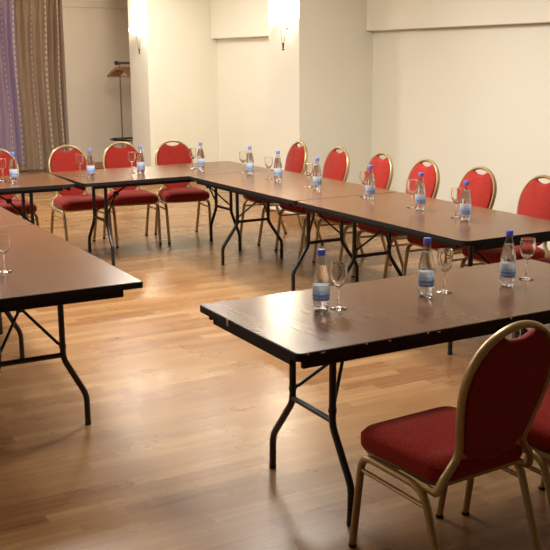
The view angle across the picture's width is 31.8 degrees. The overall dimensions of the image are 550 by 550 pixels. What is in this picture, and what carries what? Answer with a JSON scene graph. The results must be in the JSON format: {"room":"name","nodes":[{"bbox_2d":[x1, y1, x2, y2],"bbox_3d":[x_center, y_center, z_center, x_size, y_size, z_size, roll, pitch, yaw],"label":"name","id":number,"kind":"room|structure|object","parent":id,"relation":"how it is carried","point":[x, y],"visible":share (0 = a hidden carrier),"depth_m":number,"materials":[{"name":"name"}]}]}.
{"room":"conference room","nodes":[
{"label":"conference room","id":0,"kind":"room"},
{"bbox_2d":[59,0,132,161],"bbox_3d":[-2.711,-3.220,15.503,1.413,2.950,0.250,-7,14,-28],"label":"wall","id":1,"kind":"structure","parent":0,"point":[92,39],"depth_m":15.30,"materials":[{"name":"beige paint"}]},
{"bbox_2d":[61,0,127,8],"bbox_3d":[-2.653,-4.410,15.098,1.430,0.450,0.050,-7,14,-28],"label":"trim","id":2,"kind":"structure","parent":1,"relation":"attached to","point":[123,4],"depth_m":15.03,"materials":[{"name":"beige paint"}]},
{"bbox_2d":[94,162,102,167],"bbox_3d":[-2.638,-1.805,15.702,1.413,0.100,0.015,-7,14,-28],"label":"baseboard","id":3,"kind":"structure","parent":1,"relation":"attached to","point":[97,164],"depth_m":15.58,"materials":[{"name":"brown wood"}]},
{"bbox_2d":[128,0,218,165],"bbox_3d":[-1.408,-2.810,13.641,1.090,2.950,0.690,-7,14,-28],"label":"pillar","id":4,"kind":"structure","parent":0,"point":[174,74],"depth_m":13.33,"materials":[{"name":"beige paint"}]},
{"bbox_2d":[128,29,145,53],"bbox_3d":[-1.879,-3.160,13.067,0.197,0.330,0.274,-7,14,-28],"label":"wall sconce","id":5,"kind":"object","parent":4,"relation":"attached to","point":[136,32],"visible":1,"depth_m":12.98,"materials":[{"name":"white glass"}]},
{"bbox_2d":[0,168,549,549],"bbox_3d":[-0.890,0.582,5.481,12.500,0.100,24.000,-7,14,-28],"label":"floor","id":6,"kind":"structure","parent":0,"point":[174,452],"depth_m":4.76,"materials":[{"name":"laminate"}]},
{"bbox_2d":[0,207,31,334],"bbox_3d":[-2.287,-0.066,6.489,0.900,0.740,1.775,-7,14,-28],"label":"banquet table","id":7,"kind":"object","parent":6,"relation":"on","point":[7,218],"visible":0.49,"depth_m":6.04,"materials":[{"name":"laminate"}]},
{"bbox_2d":[0,149,38,225],"bbox_3d":[-2.413,-0.647,8.639,0.457,0.933,0.584,-7,14,-28],"label":"banquet chair","id":8,"kind":"object","parent":6,"relation":"on","point":[17,202],"visible":0.48,"depth_m":8.60,"materials":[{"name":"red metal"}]},
{"bbox_2d":[0,173,74,223],"bbox_3d":[-2.592,-0.362,7.814,1.790,0.740,0.860,-7,14,-26],"label":"banquet table","id":9,"kind":"object","parent":6,"relation":"on","point":[43,182],"visible":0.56,"depth_m":7.85,"materials":[{"name":"laminate"}]},
{"bbox_2d":[0,158,6,181],"bbox_3d":[-2.240,-0.864,7.931,0.068,0.184,0.068,-7,14,-28],"label":"wine glass","id":10,"kind":"object","parent":9,"relation":"on","point":[2,160],"visible":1,"depth_m":7.90,"materials":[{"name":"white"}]},
{"bbox_2d":[0,158,5,170],"bbox_3d":[-2.241,-0.906,7.922,0.068,0.098,0.068,-7,14,-28],"label":"bowl","id":11,"kind":"object","parent":10,"relation":"on","point":[2,160],"depth_m":7.90,"materials":[{"name":"clear glass"}]},
{"bbox_2d":[9,152,17,181],"bbox_3d":[-2.134,-0.882,7.865,0.068,0.245,0.068,-6,14,-22],"label":"water bottle","id":12,"kind":"object","parent":9,"relation":"on","point":[13,168],"visible":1,"depth_m":7.85,"materials":[{"name":"plastic"}]},
{"bbox_2d":[0,224,142,424],"bbox_3d":[-1.415,0.271,4.964,0.900,0.740,1.792,-7,14,-28],"label":"banquet table","id":13,"kind":"object","parent":6,"relation":"on","point":[47,270],"visible":0.98,"depth_m":4.50,"materials":[{"name":"laminate"}]},
{"bbox_2d":[0,232,11,272],"bbox_3d":[-1.272,-0.104,4.520,0.068,0.184,0.068,-7,14,-28],"label":"wine glass","id":14,"kind":"object","parent":13,"relation":"on","point":[4,236],"visible":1,"depth_m":4.49,"materials":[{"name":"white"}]},
{"bbox_2d":[0,232,9,253],"bbox_3d":[-1.272,-0.146,4.511,0.068,0.098,0.068,-7,14,-28],"label":"bowl","id":15,"kind":"object","parent":14,"relation":"on","point":[4,236],"depth_m":4.49,"materials":[{"name":"clear glass"}]},
{"bbox_2d":[48,145,112,246],"bbox_3d":[-1.822,-0.715,8.926,0.457,0.933,0.584,-8,15,-29],"label":"banquet chair","id":16,"kind":"object","parent":6,"relation":"on","point":[73,200],"visible":0.73,"depth_m":8.97,"materials":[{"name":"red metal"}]},
{"bbox_2d":[110,61,132,147],"bbox_3d":[-2.040,-2.476,15.024,1.028,1.688,0.546,-7,14,-28],"label":"coat rack","id":17,"kind":"object","parent":6,"relation":"on","point":[122,139],"visible":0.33,"depth_m":14.81,"materials":[{"name":"grey metal"}]},
{"bbox_2d":[107,62,129,77],"bbox_3d":[-2.382,-3.131,14.709,0.459,0.242,0.024,6,14,27],"label":"hanger","id":18,"kind":"object","parent":17,"relation":"hanging from","point":[116,68],"visible":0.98,"depth_m":14.70,"materials":[{"name":"brown wood"}]},
{"bbox_2d":[111,67,129,75],"bbox_3d":[-2.334,-3.137,14.735,0.459,0.242,0.024,7,14,28],"label":"hanger","id":19,"kind":"object","parent":17,"relation":"hanging from","point":[126,69],"visible":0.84,"depth_m":14.74,"materials":[{"name":"brown wood"}]},
{"bbox_2d":[102,142,161,247],"bbox_3d":[-1.391,-0.785,9.226,0.457,0.933,0.584,-6,14,-22],"label":"banquet chair","id":20,"kind":"object","parent":6,"relation":"on","point":[113,157],"visible":0.68,"depth_m":9.29,"materials":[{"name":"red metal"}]},
{"bbox_2d":[50,161,273,265],"bbox_3d":[-0.996,-0.564,8.671,1.800,0.740,0.930,-8,15,-29],"label":"banquet table","id":21,"kind":"object","parent":6,"relation":"on","point":[104,179],"visible":0.79,"depth_m":8.42,"materials":[{"name":"laminate"}]},
{"bbox_2d":[76,154,83,176],"bbox_3d":[-1.663,-0.933,8.222,0.068,0.184,0.068,-7,14,-28],"label":"wine glass","id":22,"kind":"object","parent":21,"relation":"on","point":[79,157],"visible":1,"depth_m":8.19,"materials":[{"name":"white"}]},
{"bbox_2d":[76,154,83,165],"bbox_3d":[-1.663,-0.974,8.212,0.068,0.098,0.068,-7,14,-28],"label":"bowl","id":23,"kind":"object","parent":22,"relation":"on","point":[79,157],"depth_m":8.19,"materials":[{"name":"clear glass"}]},
{"bbox_2d":[86,149,94,177],"bbox_3d":[-1.550,-0.937,8.097,0.068,0.245,0.068,-10,16,-37],"label":"water bottle","id":24,"kind":"object","parent":21,"relation":"on","point":[90,166],"visible":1,"depth_m":8.08,"materials":[{"name":"plastic"}]},
{"bbox_2d":[128,152,135,173],"bbox_3d":[-1.248,-0.979,8.418,0.068,0.184,0.068,-7,14,-28],"label":"wine glass","id":25,"kind":"object","parent":21,"relation":"on","point":[131,155],"visible":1,"depth_m":8.38,"materials":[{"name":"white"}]},
{"bbox_2d":[128,152,135,162],"bbox_3d":[-1.249,-1.021,8.409,0.068,0.098,0.068,-7,14,-28],"label":"bowl","id":26,"kind":"object","parent":25,"relation":"on","point":[131,155],"depth_m":8.38,"materials":[{"name":"clear glass"}]},
{"bbox_2d":[137,146,144,173],"bbox_3d":[-1.166,-0.998,8.359,0.068,0.245,0.068,9,16,35],"label":"water bottle","id":27,"kind":"object","parent":21,"relation":"on","point":[140,157],"visible":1,"depth_m":8.34,"materials":[{"name":"plastic"}]},
{"bbox_2d":[189,148,196,168],"bbox_3d":[-0.746,-1.055,8.740,0.068,0.184,0.068,-7,14,-28],"label":"wine glass","id":28,"kind":"object","parent":21,"relation":"on","point":[192,151],"visible":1,"depth_m":8.71,"materials":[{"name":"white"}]},
{"bbox_2d":[189,148,195,158],"bbox_3d":[-0.746,-1.096,8.731,0.068,0.098,0.068,-7,14,-28],"label":"bowl","id":29,"kind":"object","parent":28,"relation":"on","point":[192,151],"depth_m":8.71,"materials":[{"name":"clear glass"}]},
{"bbox_2d":[197,142,204,169],"bbox_3d":[-0.665,-1.063,8.633,0.068,0.245,0.068,4,13,20],"label":"water bottle","id":30,"kind":"object","parent":21,"relation":"on","point":[200,154],"visible":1,"depth_m":8.62,"materials":[{"name":"plastic"}]},
{"bbox_2d":[154,140,210,243],"bbox_3d":[-0.914,-0.829,9.406,0.457,0.933,0.584,-5,14,-20],"label":"banquet chair","id":31,"kind":"object","parent":6,"relation":"on","point":[165,154],"visible":0.74,"depth_m":9.48,"materials":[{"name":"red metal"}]},
{"bbox_2d":[240,141,307,244],"bbox_3d":[-0.001,-0.805,9.278,0.584,0.933,0.457,-7,14,-26],"label":"banquet chair","id":32,"kind":"object","parent":6,"relation":"on","point":[296,158],"visible":0.43,"depth_m":9.24,"materials":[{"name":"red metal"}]},
{"bbox_2d":[190,170,396,291],"bbox_3d":[0.095,-0.371,7.781,0.908,0.740,1.730,-8,15,-29],"label":"banquet table","id":33,"kind":"object","parent":6,"relation":"on","point":[291,189],"visible":0.82,"depth_m":7.50,"materials":[{"name":"laminate"}]},
{"bbox_2d":[239,151,246,172],"bbox_3d":[-0.279,-0.984,8.412,0.068,0.184,0.068,-7,14,-28],"label":"wine glass","id":34,"kind":"object","parent":33,"relation":"on","point":[242,154],"visible":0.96,"depth_m":8.38,"materials":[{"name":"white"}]},
{"bbox_2d":[239,151,246,162],"bbox_3d":[-0.279,-1.026,8.403,0.068,0.098,0.068,-7,14,-28],"label":"bowl","id":35,"kind":"object","parent":34,"relation":"on","point":[242,154],"depth_m":8.38,"materials":[{"name":"clear glass"}]},
{"bbox_2d":[246,146,253,174],"bbox_3d":[-0.215,-0.977,8.239,0.068,0.245,0.068,1,13,5],"label":"water bottle","id":36,"kind":"object","parent":33,"relation":"on","point":[249,160],"visible":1,"depth_m":8.22,"materials":[{"name":"plastic"}]},
{"bbox_2d":[264,156,272,179],"bbox_3d":[-0.053,-0.883,7.954,0.068,0.184,0.068,-7,14,-28],"label":"wine glass","id":37,"kind":"object","parent":33,"relation":"on","point":[268,161],"visible":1,"depth_m":7.92,"materials":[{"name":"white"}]},
{"bbox_2d":[264,157,272,168],"bbox_3d":[-0.053,-0.924,7.945,0.068,0.098,0.068,-7,14,-28],"label":"bowl","id":38,"kind":"object","parent":37,"relation":"on","point":[268,161],"depth_m":7.92,"materials":[{"name":"clear glass"}]},
{"bbox_2d":[274,151,281,180],"bbox_3d":[0.024,-0.885,7.824,0.068,0.245,0.068,-3,13,-10],"label":"water bottle","id":39,"kind":"object","parent":33,"relation":"on","point":[277,164],"visible":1,"depth_m":7.80,"materials":[{"name":"plastic"}]},
{"bbox_2d":[304,163,312,187],"bbox_3d":[0.261,-0.770,7.443,0.068,0.184,0.068,-7,14,-28],"label":"wine glass","id":40,"kind":"object","parent":33,"relation":"on","point":[308,167],"visible":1,"depth_m":7.41,"materials":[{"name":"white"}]},
{"bbox_2d":[304,163,312,175],"bbox_3d":[0.261,-0.811,7.434,0.068,0.098,0.068,-7,14,-28],"label":"bowl","id":41,"kind":"object","parent":40,"relation":"on","point":[308,167],"depth_m":7.41,"materials":[{"name":"clear glass"}]},
{"bbox_2d":[313,157,321,189],"bbox_3d":[0.318,-0.764,7.273,0.068,0.245,0.068,-6,14,-25],"label":"water bottle","id":42,"kind":"object","parent":33,"relation":"on","point":[317,178],"visible":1,"depth_m":7.25,"materials":[{"name":"plastic"}]},
{"bbox_2d":[275,147,349,257],"bbox_3d":[0.352,-0.673,8.677,0.584,0.933,0.457,-8,15,-29],"label":"banquet chair","id":43,"kind":"object","parent":6,"relation":"on","point":[336,166],"visible":0.49,"depth_m":8.66,"materials":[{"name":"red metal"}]},
{"bbox_2d":[312,152,392,265],"bbox_3d":[0.672,-0.553,8.135,0.584,0.933,0.457,-7,14,-26],"label":"banquet chair","id":44,"kind":"object","parent":6,"relation":"on","point":[382,170],"visible":0.32,"depth_m":8.08,"materials":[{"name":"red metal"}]},
{"bbox_2d":[200,259,549,526],"bbox_3d":[0.669,0.454,4.092,1.802,0.740,0.798,-7,14,-28],"label":"banquet table","id":45,"kind":"object","parent":6,"relation":"on","point":[387,315],"visible":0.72,"depth_m":3.76,"materials":[{"name":"laminate"}]},
{"bbox_2d":[312,249,329,310],"bbox_3d":[0.182,0.018,3.793,0.068,0.245,0.068,9,16,37],"label":"water bottle","id":46,"kind":"object","parent":45,"relation":"on","point":[321,286],"visible":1,"depth_m":3.77,"materials":[{"name":"plastic"}]},
{"bbox_2d":[330,262,347,310],"bbox_3d":[0.253,0.044,3.818,0.068,0.184,0.068,-7,14,-28],"label":"wine glass","id":47,"kind":"object","parent":45,"relation":"on","point":[338,271],"visible":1,"depth_m":3.79,"materials":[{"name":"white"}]},
{"bbox_2d":[330,262,347,287],"bbox_3d":[0.253,0.003,3.809,0.068,0.098,0.068,-7,14,-28],"label":"bowl","id":48,"kind":"object","parent":47,"relation":"on","point":[338,271],"depth_m":3.78,"materials":[{"name":"clear glass"}]},
{"bbox_2d":[418,237,434,295],"bbox_3d":[0.631,-0.035,4.017,0.068,0.245,0.068,-3,13,-13],"label":"water bottle","id":49,"kind":"object","parent":45,"relation":"on","point":[426,272],"visible":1,"depth_m":4.00,"materials":[{"name":"plastic"}]},
{"bbox_2d":[436,248,452,293],"bbox_3d":[0.718,-0.018,4.081,0.068,0.184,0.068,-7,14,-28],"label":"wine glass","id":50,"kind":"object","parent":45,"relation":"on","point":[444,255],"visible":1,"depth_m":4.05,"materials":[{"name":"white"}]},
{"bbox_2d":[437,248,452,271],"bbox_3d":[0.718,-0.059,4.072,0.068,0.098,0.068,-7,14,-28],"label":"bowl","id":51,"kind":"object","parent":50,"relation":"on","point":[444,255],"depth_m":4.05,"materials":[{"name":"clear glass"}]},
{"bbox_2d":[499,230,515,286],"bbox_3d":[1.010,-0.072,4.175,0.068,0.245,0.068,0,13,2],"label":"water bottle","id":52,"kind":"object","parent":45,"relation":"on","point":[507,275],"visible":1,"depth_m":4.16,"materials":[{"name":"plastic"}]},
{"bbox_2d":[518,237,535,280],"bbox_3d":[1.127,-0.072,4.312,0.068,0.184,0.068,-7,14,-28],"label":"wine glass","id":53,"kind":"object","parent":45,"relation":"on","point":[527,244],"visible":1,"depth_m":4.28,"materials":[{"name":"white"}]},
{"bbox_2d":[520,238,535,259],"bbox_3d":[1.127,-0.114,4.303,0.068,0.098,0.068,-7,14,-28],"label":"bowl","id":54,"kind":"object","parent":53,"relation":"on","point":[527,245],"depth_m":4.28,"materials":[{"name":"clear glass"}]},
{"bbox_2d":[351,159,439,278],"bbox_3d":[0.966,-0.430,7.580,0.584,0.933,0.457,-7,14,-28],"label":"banquet chair","id":55,"kind":"object","parent":6,"relation":"on","point":[431,178],"visible":0.38,"depth_m":7.53,"materials":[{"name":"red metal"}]},
{"bbox_2d":[298,192,549,354],"bbox_3d":[0.979,-0.039,6.280,0.908,0.740,1.800,-7,14,-29],"label":"banquet table","id":56,"kind":"object","parent":6,"relation":"on","point":[486,228],"visible":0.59,"depth_m":5.98,"materials":[{"name":"laminate"}]},
{"bbox_2d":[359,171,368,196],"bbox_3d":[0.639,-0.652,6.911,0.068,0.184,0.068,-7,14,-28],"label":"wine glass","id":57,"kind":"object","parent":56,"relation":"on","point":[363,174],"visible":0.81,"depth_m":6.88,"materials":[{"name":"clear glass"}]},
{"bbox_2d":[359,171,368,184],"bbox_3d":[0.639,-0.694,6.901,0.068,0.098,0.068,-7,14,-28],"label":"bowl","id":58,"kind":"object","parent":57,"relation":"on","point":[363,174],"depth_m":6.87,"materials":[{"name":"clear glass"}]},
{"bbox_2d":[365,165,374,199],"bbox_3d":[0.666,-0.647,6.742,0.068,0.245,0.068,-11,17,-40],"label":"water bottle","id":59,"kind":"object","parent":56,"relation":"on","point":[370,181],"visible":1,"depth_m":6.72,"materials":[{"name":"plastic"}]},
{"bbox_2d":[407,179,416,207],"bbox_3d":[0.908,-0.539,6.398,0.068,0.184,0.068,-7,14,-28],"label":"wine glass","id":60,"kind":"object","parent":56,"relation":"on","point":[411,183],"visible":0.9,"depth_m":6.36,"materials":[{"name":"clear glass"}]},
{"bbox_2d":[407,179,416,194],"bbox_3d":[0.908,-0.580,6.388,0.068,0.098,0.068,-7,14,-28],"label":"bowl","id":61,"kind":"object","parent":60,"relation":"on","point":[411,183],"depth_m":6.36,"materials":[{"name":"clear glass"}]},
{"bbox_2d":[415,172,425,209],"bbox_3d":[0.948,-0.546,6.285,0.068,0.245,0.068,8,15,32],"label":"water bottle","id":62,"kind":"object","parent":56,"relation":"on","point":[420,196],"visible":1,"depth_m":6.27,"materials":[{"name":"plastic"}]},
{"bbox_2d":[450,188,461,218],"bbox_3d":[1.124,-0.446,5.979,0.068,0.184,0.068,-7,14,-28],"label":"wine glass","id":63,"kind":"object","parent":56,"relation":"on","point":[456,193],"visible":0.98,"depth_m":5.95,"materials":[{"name":"clear glass"}]},
{"bbox_2d":[451,188,461,203],"bbox_3d":[1.124,-0.488,5.969,0.068,0.098,0.068,-7,14,-28],"label":"bowl","id":64,"kind":"object","parent":63,"relation":"on","point":[456,193],"depth_m":5.94,"materials":[{"name":"clear glass"}]},
{"bbox_2d":[460,181,470,220],"bbox_3d":[1.157,-0.449,5.850,0.068,0.245,0.068,4,13,17],"label":"water bottle","id":65,"kind":"object","parent":56,"relation":"on","point":[465,202],"visible":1,"depth_m":5.83,"materials":[{"name":"plastic"}]},
{"bbox_2d":[348,320,549,549],"bbox_3d":[0.600,0.545,3.248,0.457,0.933,0.584,-8,15,-32],"label":"banquet chair","id":66,"kind":"object","parent":6,"relation":"on","point":[504,385],"visible":1,"depth_m":3.08,"materials":[{"name":"red fabric"}]},
{"bbox_2d":[402,166,496,275],"bbox_3d":[1.282,-0.307,7.025,0.584,0.933,0.457,-8,15,-30],"label":"banquet chair","id":67,"kind":"object","parent":6,"relation":"on","point":[482,188],"visible":0.38,"depth_m":7.00,"materials":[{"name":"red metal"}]},
{"bbox_2d":[460,175,549,267],"bbox_3d":[1.587,-0.193,6.509,0.584,0.933,0.457,-7,14,-26],"label":"banquet chair","id":68,"kind":"object","parent":6,"relation":"on","point":[534,199],"visible":0.43,"depth_m":6.50,"materials":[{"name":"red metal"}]},
{"bbox_2d":[461,384,549,515],"bbox_3d":[1.051,0.490,3.481,0.457,0.933,0.584,-8,15,-31],"label":"banquet chair","id":69,"kind":"object","parent":6,"relation":"on","point":[538,438],"visible":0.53,"depth_m":3.35,"materials":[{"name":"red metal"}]},
{"bbox_2d":[518,257,549,333],"bbox_3d":[1.879,-0.075,5.975,0.584,0.933,0.457,-7,14,-28],"label":"banquet chair","id":70,"kind":"object","parent":6,"relation":"on","point":[546,260],"visible":0.1,"depth_m":6.00,"materials":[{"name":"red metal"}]},
{"bbox_2d":[268,0,372,215],"bbox_3d":[0.510,-2.095,10.403,0.960,2.950,0.650,-7,14,-28],"label":"column","id":71,"kind":"structure","parent":0,"point":[320,84],"depth_m":10.12,"materials":[{"name":"beige paint"}]},
{"bbox_2d":[270,17,292,49],"bbox_3d":[0.049,-2.485,9.938,0.197,0.330,0.274,-7,14,-28],"label":"wall sconce","id":72,"kind":"object","parent":71,"relation":"attached to","point":[281,21],"visible":1,"depth_m":9.85,"materials":[{"name":"white glass"}]},
{"bbox_2d":[270,208,324,223],"bbox_3d":[0.490,-0.693,10.701,0.925,0.085,0.680,-7,14,-28],"label":"baseboard","id":73,"kind":"structure","parent":71,"relation":"attached to","point":[293,219],"depth_m":10.34,"materials":[{"name":"brown wood"}]},
{"bbox_2d":[217,23,549,249],"bbox_3d":[3.172,-1.300,6.792,0.200,2.950,23.000,-7,14,-28],"label":"wall","id":74,"kind":"structure","parent":0,"point":[459,99],"depth_m":9.33,"materials":[{"name":"beige paint"}]},
{"bbox_2d":[210,0,268,38],"bbox_3d":[-0.066,-3.468,12.004,0.145,0.965,3.160,-7,14,-28],"label":"beam","id":75,"kind":"structure","parent":74,"relation":"attached to","point":[229,18],"depth_m":12.63,"materials":[{"name":"beige paint"}]},
{"bbox_2d":[366,0,549,30],"bbox_3d":[4.786,-1.588,3.488,0.140,0.960,15.500,-7,14,-28],"label":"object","id":76,"kind":"structure","parent":74,"relation":"attached to","point":[382,15],"depth_m":8.96,"materials":[{"name":"beige paint"}]},
{"bbox_3d":[-0.908,-2.394,4.813,12.500,0.100,24.000,-7,14,-28],"label":"ceiling","id":77,"kind":"structure","parent":0,"visible":0},
{"bbox_2d":[0,0,65,170],"bbox_3d":[-4.388,-3.017,14.599,2.455,2.930,0.146,-7,14,-28],"label":"curtain","id":78,"kind":"object","parent":77,"relation":"hanging from","point":[31,105],"visible":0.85,"depth_m":14.94,"materials":[{"name":"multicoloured fabric"}]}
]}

